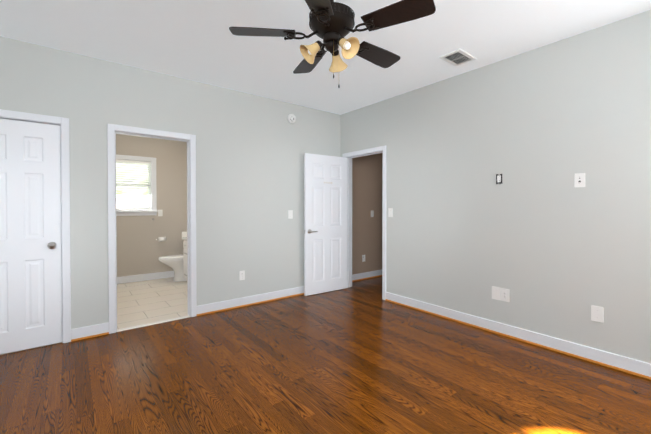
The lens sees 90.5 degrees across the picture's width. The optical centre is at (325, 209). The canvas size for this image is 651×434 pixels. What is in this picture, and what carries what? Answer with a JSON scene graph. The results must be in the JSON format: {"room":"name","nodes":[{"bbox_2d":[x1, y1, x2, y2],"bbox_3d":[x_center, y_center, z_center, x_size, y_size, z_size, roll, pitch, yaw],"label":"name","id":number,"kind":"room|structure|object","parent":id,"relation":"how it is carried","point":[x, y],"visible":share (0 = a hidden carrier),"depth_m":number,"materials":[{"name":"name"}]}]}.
{"room":"empty bedroom","nodes":[
{"label":"empty bedroom","id":0,"kind":"room"},
{"bbox_2d":[0,277,187,354],"bbox_3d":[-2.931,1.269,4.291,3.290,0.060,2.518,0,1,-38],"label":"floor","id":1,"kind":"structure","parent":0,"point":[147,301],"depth_m":4.31,"materials":[{"name":"beige tile"}]},
{"bbox_2d":[158,254,186,281],"bbox_3d":[-2.492,0.838,5.585,0.729,0.775,0.450,0,1,-38],"label":"toilet","id":2,"kind":"object","parent":1,"relation":"on","point":[174,262],"visible":0.33,"depth_m":5.44,"materials":[{"name":"ceramic"}]},
{"bbox_2d":[182,231,186,279],"bbox_3d":[-1.837,0.780,4.983,0.465,0.903,1.129,0,1,-38],"label":"bathroom vanity","id":3,"kind":"object","parent":1,"relation":"on","point":[184,238],"visible":0.21,"depth_m":5.20,"materials":[{"name":"white wood"}]},
{"bbox_2d":[116,134,186,276],"bbox_3d":[-3.213,-0.145,5.580,1.880,2.740,0.120,0,1,-38],"label":"wall","id":4,"kind":"structure","parent":0,"point":[141,249],"depth_m":5.70,"materials":[{"name":"beige paint"}]},
{"bbox_2d":[116,154,157,215],"bbox_3d":[-3.309,-0.405,5.476,0.805,1.012,0.161,0,1,-38],"label":"window","id":5,"kind":"structure","parent":4,"relation":"in","point":[153,196],"depth_m":5.60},
{"bbox_2d":[116,160,150,209],"bbox_3d":[-3.305,-0.413,5.472,0.605,0.828,0.050,0,1,-38],"label":"window blinds","id":6,"kind":"object","parent":5,"relation":"attached to","point":[145,166],"visible":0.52,"depth_m":5.49,"materials":[{"name":"white plastic"}]},
{"bbox_2d":[117,271,173,283],"bbox_3d":[-3.170,1.168,5.541,1.830,0.116,0.023,0,1,-38],"label":"baseboard","id":7,"kind":"structure","parent":4,"relation":"attached to","point":[142,277],"depth_m":5.56,"materials":[{"name":"white wood"}]},
{"bbox_2d":[158,210,162,215],"bbox_3d":[-2.927,0.058,5.720,0.072,0.118,0.015,0,1,-38],"label":"bathroom light switch","id":8,"kind":"object","parent":4,"relation":"attached to","point":[160,212],"visible":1,"depth_m":5.72,"materials":[{"name":"white plastic"}]},
{"bbox_2d":[156,237,166,241],"bbox_3d":[-2.885,0.519,5.704,0.178,0.080,0.102,0,1,-38],"label":"toilet paper holder","id":9,"kind":"object","parent":4,"relation":"attached to","point":[160,239],"visible":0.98,"depth_m":5.67,"materials":[{"name":"white ceramic"}]},
{"bbox_2d":[0,36,340,328],"bbox_3d":[-1.635,-0.125,3.754,4.680,2.740,0.120,0,1,-38],"label":"wall","id":10,"kind":"structure","parent":0,"point":[251,149],"depth_m":3.82,"materials":[{"name":"grey paint"}]},
{"bbox_2d":[0,118,61,353],"bbox_3d":[-2.713,0.231,2.820,0.625,2.030,0.103,0,1,-38],"label":"closet door","id":11,"kind":"structure","parent":10,"relation":"in","point":[30,249],"depth_m":2.90,"materials":[{"name":"white wood"}]},
{"bbox_2d":[0,109,70,342],"bbox_3d":[-2.749,0.197,2.871,0.750,2.115,0.138,0,1,-38],"label":"door frame","id":12,"kind":"structure","parent":10,"relation":"attached to","point":[62,122],"depth_m":3.02,"materials":[{"name":"white wood"}]},
{"bbox_2d":[71,322,108,341],"bbox_3d":[-2.299,1.194,3.157,0.298,0.116,0.019,0,1,-38],"label":"baseboard","id":13,"kind":"structure","parent":10,"relation":"attached to","point":[91,331],"depth_m":3.15,"materials":[{"name":"white wood"}]},
{"bbox_2d":[107,124,196,333],"bbox_3d":[-1.889,0.190,3.558,0.854,2.115,0.154,0,1,-38],"label":"door frame","id":14,"kind":"structure","parent":10,"relation":"attached to","point":[113,130],"depth_m":3.43,"materials":[{"name":"white wood"}]},
{"bbox_2d":[116,315,189,331],"bbox_3d":[-1.865,1.243,3.538,0.724,0.009,0.058,0,1,-38],"label":"sill","id":15,"kind":"structure","parent":10,"relation":"attached to","point":[143,325],"depth_m":3.50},
{"bbox_2d":[239,271,244,279],"bbox_3d":[-1.067,0.841,4.130,0.072,0.118,0.008,0,1,-38],"label":"electrical outlet","id":16,"kind":"object","parent":10,"relation":"attached to","point":[241,275],"visible":1,"depth_m":4.13,"materials":[{"name":"white plastic"}]},
{"bbox_2d":[197,286,303,315],"bbox_3d":[-0.630,1.179,4.470,2.239,0.116,0.027,0,1,-38],"label":"baseboard","id":17,"kind":"structure","parent":10,"relation":"attached to","point":[271,296],"depth_m":4.17,"materials":[{"name":"white wood"}]},
{"bbox_2d":[288,210,292,218],"bbox_3d":[-0.493,0.066,4.569,0.072,0.118,0.015,0,1,-38],"label":"light switch","id":18,"kind":"object","parent":10,"relation":"attached to","point":[290,214],"visible":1,"depth_m":4.57,"materials":[{"name":"white plastic"}]},
{"bbox_2d":[287,114,295,122],"bbox_3d":[-0.473,-1.288,4.557,0.132,0.132,0.036,0,1,-38],"label":"smoke detector","id":19,"kind":"object","parent":10,"relation":"attached to","point":[291,118],"visible":1,"depth_m":4.54,"materials":[{"name":"white plastic"}]},
{"bbox_2d":[0,276,650,433],"bbox_3d":[0.942,1.287,2.686,7.390,0.060,5.290,0,1,-38],"label":"floor","id":20,"kind":"structure","parent":0,"point":[360,357],"depth_m":2.38,"materials":[{"name":"brown wood"}]},
{"bbox_2d":[0,0,650,114],"bbox_3d":[0.239,-1.543,3.547,7.390,0.100,7.560,0,1,-38],"label":"ceiling","id":21,"kind":"structure","parent":0,"point":[196,40],"depth_m":2.78,"materials":[{"name":"white paint"}]},
{"bbox_2d":[229,0,435,87],"bbox_3d":[0.069,-1.130,2.116,1.206,0.694,1.251,0,1,-38],"label":"ceiling fan","id":22,"kind":"object","parent":21,"relation":"hanging from","point":[331,23],"visible":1,"depth_m":2.01,"materials":[{"name":"brown metal"}]},
{"bbox_2d":[439,49,475,65],"bbox_3d":[1.293,-1.482,3.155,0.310,0.013,0.215,0,1,-38],"label":"ceiling vent","id":23,"kind":"object","parent":21,"relation":"in","point":[457,57],"visible":0.96,"depth_m":3.15,"materials":[{"name":"white metal"}]},
{"bbox_2d":[352,153,382,274],"bbox_3d":[1.181,-0.151,6.149,2.470,2.740,0.120,0,1,-38],"label":"wall","id":24,"kind":"structure","parent":0,"point":[366,200],"depth_m":5.73,"materials":[{"name":"brown paint"}]},
{"bbox_2d":[352,269,381,281],"bbox_3d":[1.224,1.162,6.109,2.470,0.116,0.019,0,1,-38],"label":"baseboard","id":25,"kind":"structure","parent":24,"relation":"attached to","point":[366,275],"depth_m":5.69,"materials":[{"name":"white wood"}]},
{"bbox_2d":[341,10,650,362],"bbox_3d":[1.763,-0.120,3.317,0.120,2.740,5.290,0,1,-38],"label":"wall","id":26,"kind":"structure","parent":0,"point":[547,243],"depth_m":3.00,"materials":[{"name":"grey paint"}]},
{"bbox_2d":[304,153,346,295],"bbox_3d":[0.019,0.210,4.819,0.769,2.030,0.136,0,1,-35],"label":"hall door","id":27,"kind":"structure","parent":26,"relation":"in","point":[325,223],"depth_m":4.78,"materials":[{"name":"white wood"}]},
{"bbox_2d":[342,145,386,299],"bbox_3d":[0.605,0.177,4.796,0.160,2.114,0.894,0,1,-38],"label":"door frame","id":28,"kind":"structure","parent":26,"relation":"attached to","point":[349,156],"depth_m":4.77,"materials":[{"name":"white wood"}]},
{"bbox_2d":[388,208,392,216],"bbox_3d":[0.872,0.039,4.340,0.015,0.118,0.072,0,1,-38],"label":"light switch","id":29,"kind":"object","parent":26,"relation":"attached to","point":[390,212],"visible":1,"depth_m":4.34,"materials":[{"name":"white plastic"}]},
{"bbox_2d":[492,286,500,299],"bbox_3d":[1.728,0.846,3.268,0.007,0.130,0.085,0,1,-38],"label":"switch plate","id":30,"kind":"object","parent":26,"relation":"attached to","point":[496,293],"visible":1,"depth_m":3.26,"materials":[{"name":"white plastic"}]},
{"bbox_2d":[496,174,501,183],"bbox_3d":[1.740,-0.309,3.237,0.010,0.104,0.058,0,1,-38],"label":"electrical outlet box","id":31,"kind":"object","parent":26,"relation":"attached to","point":[498,178],"visible":1,"depth_m":3.24,"materials":[{"name":"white plastic"}]},
{"bbox_2d":[501,288,508,301],"bbox_3d":[1.780,0.846,3.201,0.008,0.125,0.080,0,1,-38],"label":"electrical outlet","id":32,"kind":"object","parent":26,"relation":"attached to","point":[504,294],"visible":1,"depth_m":3.20,"materials":[{"name":"white plastic"}]},
{"bbox_2d":[385,292,650,379],"bbox_3d":[2.040,1.197,2.869,0.023,0.116,3.926,0,1,-38],"label":"baseboard","id":33,"kind":"structure","parent":26,"relation":"attached to","point":[639,368],"depth_m":2.97,"materials":[{"name":"white wood"}]},
{"bbox_2d":[574,173,584,186],"bbox_3d":[2.146,-0.249,2.725,0.008,0.118,0.072,0,1,-38],"label":"jack","id":34,"kind":"object","parent":26,"relation":"attached to","point":[579,180],"visible":1,"depth_m":2.72,"materials":[{"name":"white plastic"}]},
{"bbox_2d":[591,305,603,322],"bbox_3d":[2.223,0.852,2.640,0.007,0.125,0.080,0,1,-38],"label":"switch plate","id":35,"kind":"object","parent":26,"relation":"attached to","point":[597,313],"visible":1,"depth_m":2.64,"materials":[{"name":"white plastic"}]},
{"label":"outside","id":36,"kind":"structure","parent":0,"visible":0},
{"bbox_2d":[116,164,147,207],"bbox_3d":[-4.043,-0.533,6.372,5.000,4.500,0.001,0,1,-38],"label":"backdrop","id":37,"kind":"structure","parent":36,"point":[131,187],"depth_m":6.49,"materials":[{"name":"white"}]}
]}

